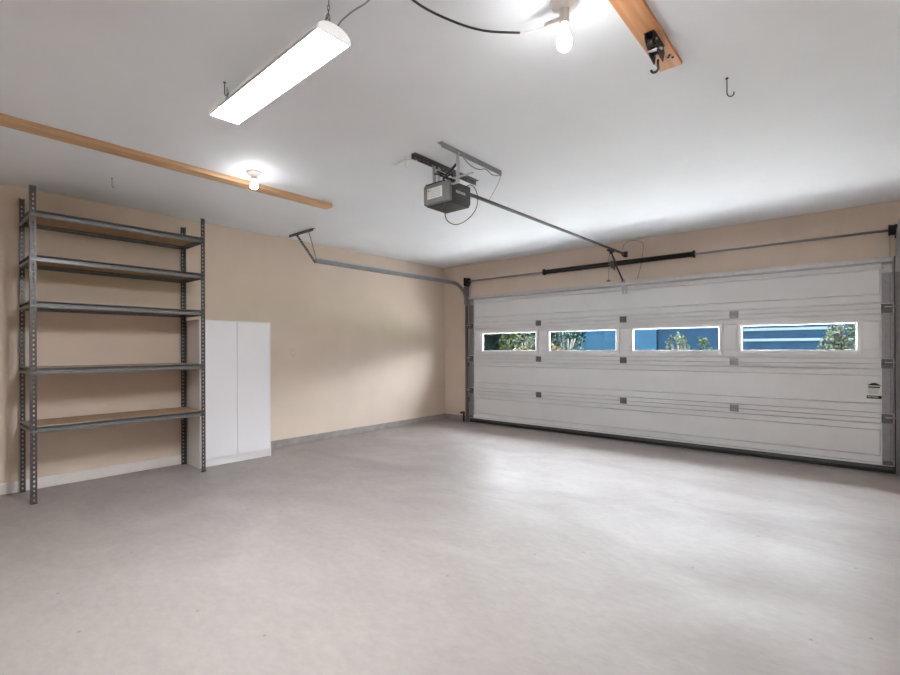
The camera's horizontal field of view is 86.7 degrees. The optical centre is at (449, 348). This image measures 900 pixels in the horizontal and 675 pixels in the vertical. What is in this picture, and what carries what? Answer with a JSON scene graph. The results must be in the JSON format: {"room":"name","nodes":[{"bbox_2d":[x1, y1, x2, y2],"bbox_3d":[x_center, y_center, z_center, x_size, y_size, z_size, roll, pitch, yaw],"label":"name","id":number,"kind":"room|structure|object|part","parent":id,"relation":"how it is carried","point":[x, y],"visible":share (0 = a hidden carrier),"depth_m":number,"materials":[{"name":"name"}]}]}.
{"room":"garage","nodes":[
{"label":"garage","id":0,"kind":"room"},
{"bbox_2d":[0,184,444,483],"bbox_3d":[-2.561,-0.030,5.852,0.150,2.832,7.700,0,0,41],"label":"wall","id":1,"kind":"structure","parent":0,"point":[369,346],"depth_m":5.34,"materials":[{"name":"beige paint"}]},
{"bbox_2d":[0,455,183,494],"bbox_3d":[-3.924,1.222,4.130,0.015,0.098,3.005,0,0,41],"label":"baseboard","id":2,"kind":"structure","parent":1,"relation":"attached to","point":[54,480],"depth_m":4.63,"materials":[{"name":"white paint"}]},
{"bbox_2d":[290,348,294,356],"bbox_3d":[-2.071,0.049,6.295,0.016,0.114,0.070,0,0,41],"label":"light switch","id":3,"kind":"object","parent":1,"relation":"attached to","point":[292,350],"visible":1,"depth_m":6.29,"materials":[{"name":"beige plastic"}]},
{"bbox_2d":[271,414,444,447],"bbox_3d":[-1.249,1.215,7.256,0.006,0.092,3.565,0,0,41],"label":"trim","id":4,"kind":"structure","parent":1,"relation":"attached to","point":[302,439],"depth_m":7.00,"materials":[{"name":"concrete"}]},
{"bbox_2d":[0,419,899,674],"bbox_3d":[0.017,1.316,3.744,6.500,0.120,7.550,0,0,41],"label":"floor","id":5,"kind":"structure","parent":0,"point":[441,546],"depth_m":2.80,"materials":[{"name":"concrete"}]},
{"bbox_2d":[19,185,205,504],"bbox_3d":[-3.171,-0.034,4.572,0.534,2.605,1.371,0,0,41],"label":"shelving unit","id":6,"kind":"object","parent":5,"relation":"on","point":[33,219],"visible":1,"depth_m":4.39,"materials":[{"name":"grey metal"}]},
{"bbox_3d":[-3.790,-0.032,4.229,0.042,2.605,0.040,0,0,41],"label":"post","id":7,"kind":"part","parent":6,"relation":"part of","materials":[{"name":"grey metal"}]},
{"bbox_3d":[-3.418,-0.033,3.908,0.040,2.605,0.042,0,0,41],"label":"post","id":8,"kind":"part","parent":6,"relation":"part of","materials":[{"name":"grey metal"}]},
{"bbox_3d":[-3.171,0.163,4.572,0.486,0.017,1.323,0,0,41],"label":"shelf","id":9,"kind":"part","parent":6,"relation":"part of","materials":[{"name":"grey metal"}]},
{"bbox_3d":[-3.169,0.646,4.572,0.486,0.017,1.323,0,0,41],"label":"shelf","id":10,"kind":"part","parent":6,"relation":"part of","materials":[{"name":"brown wood"}]},
{"bbox_3d":[-3.174,-0.766,4.572,0.486,0.017,1.323,0,0,41],"label":"shelf","id":11,"kind":"part","parent":6,"relation":"part of","materials":[{"name":"grey metal"}]},
{"bbox_3d":[-3.175,-1.134,4.572,0.486,0.017,1.323,0,0,41],"label":"shelf","id":12,"kind":"part","parent":6,"relation":"part of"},
{"bbox_3d":[-3.173,-0.388,4.572,0.486,0.017,1.323,0,0,41],"label":"shelf","id":13,"kind":"part","parent":6,"relation":"part of","materials":[{"name":"grey metal"}]},
{"bbox_3d":[-2.925,-0.035,5.236,0.040,2.605,0.042,0,0,41],"label":"post","id":14,"kind":"part","parent":6,"relation":"part of","materials":[{"name":"grey metal"}]},
{"bbox_3d":[-2.553,-0.037,4.915,0.042,2.605,0.040,0,0,41],"label":"post","id":15,"kind":"part","parent":6,"relation":"part of","materials":[{"name":"grey metal"}]},
{"bbox_2d":[185,319,270,468],"bbox_3d":[-2.530,0.477,5.465,0.392,1.578,0.804,0,0,41],"label":"cabinet","id":16,"kind":"object","parent":5,"relation":"on","point":[237,353],"visible":0.94,"depth_m":5.27,"materials":[{"name":"white wood"}]},
{"bbox_3d":[-2.514,0.439,5.198,0.020,1.476,0.382,0,0,41],"label":"door","id":17,"kind":"part","parent":16,"relation":"part of","materials":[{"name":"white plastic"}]},
{"bbox_3d":[-2.263,0.438,5.490,0.020,1.476,0.382,0,0,41],"label":"door","id":18,"kind":"part","parent":16,"relation":"part of","materials":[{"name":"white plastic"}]},
{"bbox_2d":[0,0,899,267],"bbox_3d":[-0.043,-1.531,3.687,6.900,0.150,7.800,0,0,41],"label":"ceiling","id":19,"kind":"structure","parent":0,"point":[585,140],"depth_m":2.95,"materials":[{"name":"white paint"}]},
{"bbox_2d":[0,113,331,209],"bbox_3d":[-2.443,-1.428,3.374,0.120,0.038,3.760,0,0,41],"label":"board","id":20,"kind":"object","parent":19,"relation":"attached to","point":[7,121],"visible":1,"depth_m":3.53,"materials":[{"name":"brown wood"}]},
{"bbox_2d":[246,170,261,188],"bbox_3d":[-1.608,-1.381,3.913,0.120,0.137,0.120,0,0,41],"label":"bulb","id":21,"kind":"object","parent":19,"relation":"attached to","point":[254,174],"visible":1,"depth_m":3.89,"materials":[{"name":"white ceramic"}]},
{"bbox_3d":[-1.608,-1.330,3.913,0.062,0.034,0.062,0,0,41],"label":"light bulb","id":22,"kind":"part","parent":21,"relation":"part of","materials":[{"name":"white glass"}]},
{"bbox_2d":[210,0,369,124],"bbox_3d":[-0.763,-1.369,2.221,1.346,0.173,0.157,0,0,42],"label":"light","id":23,"kind":"object","parent":19,"relation":"hanging from","point":[326,40],"visible":0.98,"depth_m":2.20,"materials":[{"name":"white plastic"}]},
{"bbox_2d":[212,29,346,122],"bbox_3d":[-0.870,-1.288,2.317,1.046,0.012,0.150,0,0,42],"label":"diffuser","id":24,"kind":"object","parent":23,"relation":"attached to","point":[316,47],"depth_m":2.22,"materials":[{"name":"white plastic"}]},
{"bbox_3d":[-0.511,-1.389,1.996,0.023,0.134,0.057,0,0,42],"label":"chain","id":25,"kind":"part","parent":23,"relation":"part of","materials":[{"name":"silver metal"}]},
{"bbox_3d":[-0.351,-1.391,1.911,0.317,0.129,0.025,0,0,36],"label":"power cord","id":26,"kind":"part","parent":23,"relation":"part of","materials":[{"name":"plastic"}]},
{"bbox_2d":[394,159,417,165],"bbox_3d":[-0.346,-1.429,3.663,0.273,0.049,0.022,0,0,45],"label":"cord","id":27,"kind":"object","parent":19,"relation":"attached to","point":[406,159],"visible":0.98,"depth_m":3.65,"materials":[{"name":"white plastic"}]},
{"bbox_2d":[411,141,627,281],"bbox_3d":[1.115,-1.158,4.951,0.328,0.604,3.974,0,0,41],"label":"garage door opener","id":28,"kind":"object","parent":19,"relation":"hanging from","point":[444,196],"visible":1,"depth_m":3.65,"materials":[{"name":"grey plastic"}]},
{"bbox_3d":[0.097,-1.096,3.632,0.336,0.343,0.059,0,0,-36],"label":"loop cord","id":29,"kind":"part","parent":28,"relation":"part of","materials":[{"name":"black plastic"}]},
{"bbox_3d":[1.172,-1.268,5.057,0.022,0.046,3.700,0,0,40],"label":"rail","id":30,"kind":"part","parent":28,"relation":"part of","materials":[{"name":"metal"}]},
{"bbox_3d":[2.189,-1.073,6.243,0.034,0.337,0.424,0,0,41],"label":"door arm","id":31,"kind":"part","parent":28,"relation":"part of","materials":[{"name":"black metal"}]},
{"bbox_2d":[550,0,578,51],"bbox_3d":[0.480,-1.355,2.001,0.120,0.206,0.120,0,0,41],"label":"bulb","id":32,"kind":"object","parent":19,"relation":"attached to","point":[562,7],"visible":1,"depth_m":1.99,"materials":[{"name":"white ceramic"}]},
{"bbox_2d":[411,0,553,33],"bbox_3d":[0.054,-1.409,1.976,0.783,0.065,0.183,0,0,-21],"label":"extension cord","id":33,"kind":"object","parent":32,"relation":"attached to","point":[548,25],"visible":0.99,"depth_m":2.06,"materials":[{"name":"black plastic"}]},
{"bbox_3d":[0.480,-1.275,2.001,0.062,0.047,0.062,0,0,41],"label":"light bulb","id":34,"kind":"part","parent":32,"relation":"part of","materials":[{"name":"white glass"}]},
{"bbox_2d":[609,0,681,71],"bbox_3d":[-0.007,-1.446,1.117,0.107,0.020,3.505,0,0,41],"label":"ceiling beam","id":35,"kind":"structure","parent":19,"relation":"attached to","point":[637,15],"depth_m":2.12,"materials":[{"name":"brown wood"}]},
{"bbox_2d":[644,29,673,73],"bbox_3d":[0.986,-1.390,2.272,0.080,0.100,0.281,0,0,41],"label":"pulley","id":36,"kind":"object","parent":35,"relation":"hanging from","point":[655,46],"visible":1,"depth_m":2.21,"materials":[{"name":"black metal"}]},
{"bbox_2d":[725,77,734,96],"bbox_3d":[1.510,-1.410,2.571,0.047,0.103,0.015,0,0,6],"label":"ceiling hook","id":37,"kind":"object","parent":19,"relation":"attached to","point":[727,77],"visible":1,"depth_m":2.57,"materials":[{"name":"black metal"}]},
{"bbox_2d":[444,200,899,414],"bbox_3d":[2.420,-0.109,6.553,6.500,2.712,0.150,0,0,41],"label":"wall","id":38,"kind":"structure","parent":0,"point":[871,217],"depth_m":5.97,"materials":[{"name":"beige paint"}]},
{"bbox_2d":[289,228,468,421],"bbox_3d":[-0.795,-0.099,7.101,0.530,2.708,3.202,0,0,41],"label":"door track","id":39,"kind":"object","parent":38,"relation":"attached to","point":[465,291],"visible":1,"depth_m":7.27,"materials":[{"name":"metal"}]},
{"bbox_3d":[-0.805,-1.095,6.901,0.032,0.052,2.625,0,0,41],"label":"horizontal rail","id":40,"kind":"part","parent":39,"relation":"part of","materials":[{"name":"metal"}]},
{"bbox_3d":[0.175,-0.931,8.043,0.032,0.387,0.387,0,0,41],"label":"curved rail","id":41,"kind":"part","parent":39,"relation":"part of","materials":[{"name":"metal"}]},
{"bbox_3d":[0.289,0.256,8.171,0.032,1.990,0.052,0,0,41],"label":"vertical rail","id":42,"kind":"part","parent":39,"relation":"part of","materials":[{"name":"metal"}]},
{"bbox_2d":[445,413,469,421],"bbox_3d":[0.130,1.210,8.418,0.574,0.092,0.006,0,0,41],"label":"trim","id":43,"kind":"structure","parent":38,"relation":"attached to","point":[447,416],"depth_m":8.46,"materials":[{"name":"concrete"}]},
{"bbox_2d":[469,296,469,366],"bbox_3d":[0.347,0.175,8.218,0.014,2.160,0.022,0,0,41],"label":"trim","id":44,"kind":"structure","parent":38,"relation":"attached to","point":[469,296],"depth_m":8.21,"materials":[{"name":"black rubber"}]},
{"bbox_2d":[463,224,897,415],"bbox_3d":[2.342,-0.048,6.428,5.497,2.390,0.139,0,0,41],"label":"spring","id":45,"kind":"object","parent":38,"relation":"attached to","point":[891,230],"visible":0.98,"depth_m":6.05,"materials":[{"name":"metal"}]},
{"bbox_2d":[467,256,895,473],"bbox_3d":[2.350,0.154,6.435,5.387,2.184,0.138,0,0,41],"label":"garage door","id":46,"kind":"structure","parent":38,"relation":"in","point":[820,407],"depth_m":5.77,"materials":[{"name":"metal"}]},
{"bbox_2d":[894,256,895,473],"bbox_3d":[4.418,0.159,4.727,0.014,2.160,0.022,0,0,41],"label":"trim","id":47,"kind":"structure","parent":38,"relation":"attached to","point":[894,256],"depth_m":4.72,"materials":[{"name":"grey metal"}]},
{"bbox_2d":[895,218,899,475],"bbox_3d":[3.534,-0.115,3.390,0.406,2.708,3.199,0,0,41],"label":"door track","id":48,"kind":"object","parent":38,"relation":"attached to","point":[897,248],"visible":1,"depth_m":4.64,"materials":[{"name":"metal"}]},
{"bbox_3d":[4.266,-0.947,4.535,0.032,0.387,0.387,0,0,41],"label":"curved rail","id":49,"kind":"part","parent":48,"relation":"part of","materials":[{"name":"metal"}]},
{"label":"outside","id":50,"kind":"structure","parent":0,"visible":0},
{"bbox_3d":[5.431,1.320,9.903,7.700,0.130,8.850,0,0,41],"label":"driveway","id":51,"kind":"object","parent":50,"visible":0},
{"bbox_2d":[697,336,713,349],"bbox_3d":[7.379,0.509,13.776,0.581,1.759,0.640,0,0,41],"label":"bush","id":52,"kind":"object","parent":51,"relation":"on","point":[703,339],"visible":0.12,"depth_m":13.80,"materials":[{"name":"green plant"}]},
{"bbox_2d":[817,323,855,349],"bbox_3d":[9.815,0.003,11.674,1.314,2.755,1.244,0,0,41],"label":"bush","id":53,"kind":"object","parent":51,"relation":"on","point":[840,343],"visible":0.23,"depth_m":11.61,"materials":[{"name":"green plant"}]},
{"bbox_3d":[9.873,0.413,11.672,0.663,1.936,0.612,0,0,41],"label":"stem","id":54,"kind":"part","parent":53,"relation":"part of","materials":[{"name":"green plant"}]},
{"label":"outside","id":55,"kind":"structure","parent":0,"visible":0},
{"bbox_3d":[11.303,1.493,21.895,80.000,0.240,85.000,0,0,41],"label":"ground","id":56,"kind":"structure","parent":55,"visible":0},
{"bbox_2d":[484,333,519,349],"bbox_3d":[2.095,-1.344,23.698,6.082,5.528,2.932,0,0,41],"label":"tree","id":57,"kind":"object","parent":56,"relation":"on","point":[491,341],"visible":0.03,"depth_m":22.92,"materials":[{"name":"green plant"}]},
{"bbox_2d":[499,333,518,349],"bbox_3d":[2.336,0.306,18.661,0.854,2.204,0.859,0,0,-17],"label":"bush","id":58,"kind":"object","parent":56,"relation":"on","point":[511,336],"visible":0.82,"depth_m":18.56,"materials":[{"name":"green plant"}]},
{"bbox_2d":[513,333,535,349],"bbox_3d":[2.921,0.392,17.910,1.050,2.029,0.970,0,0,41],"label":"bush","id":59,"kind":"object","parent":56,"relation":"on","point":[527,344],"visible":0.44,"depth_m":17.72,"materials":[{"name":"green plant"}]},
{"bbox_2d":[517,331,585,349],"bbox_3d":[3.929,-0.703,19.238,3.284,4.223,1.403,0,0,41],"label":"tree","id":60,"kind":"object","parent":56,"relation":"on","point":[582,333],"visible":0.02,"depth_m":18.37,"materials":[{"name":"green plant"}]},
{"bbox_2d":[551,331,585,349],"bbox_3d":[4.280,0.197,17.445,1.366,2.409,1.003,0,0,41],"label":"bush","id":61,"kind":"object","parent":56,"relation":"on","point":[562,337],"visible":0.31,"depth_m":17.39,"materials":[{"name":"green plant"}]},
{"bbox_3d":[4.319,0.513,17.487,0.625,1.776,0.520,0,0,41],"label":"stem","id":62,"kind":"part","parent":61,"relation":"part of","materials":[{"name":"white plant"}]},
{"bbox_2d":[665,332,690,349],"bbox_3d":[6.982,0.426,14.668,0.750,1.929,0.743,0,0,41],"label":"bush","id":63,"kind":"object","parent":56,"relation":"on","point":[683,346],"visible":0.34,"depth_m":14.58,"materials":[{"name":"green plant"}]},
{"bbox_2d":[576,324,854,349],"bbox_3d":[11.219,-1.306,22.617,12.750,5.360,6.800,0,0,41],"label":"building","id":64,"kind":"structure","parent":56,"relation":"on","point":[786,337],"depth_m":18.79,"materials":[{"name":"blue siding"},{"name":"white paint"}]}
]}

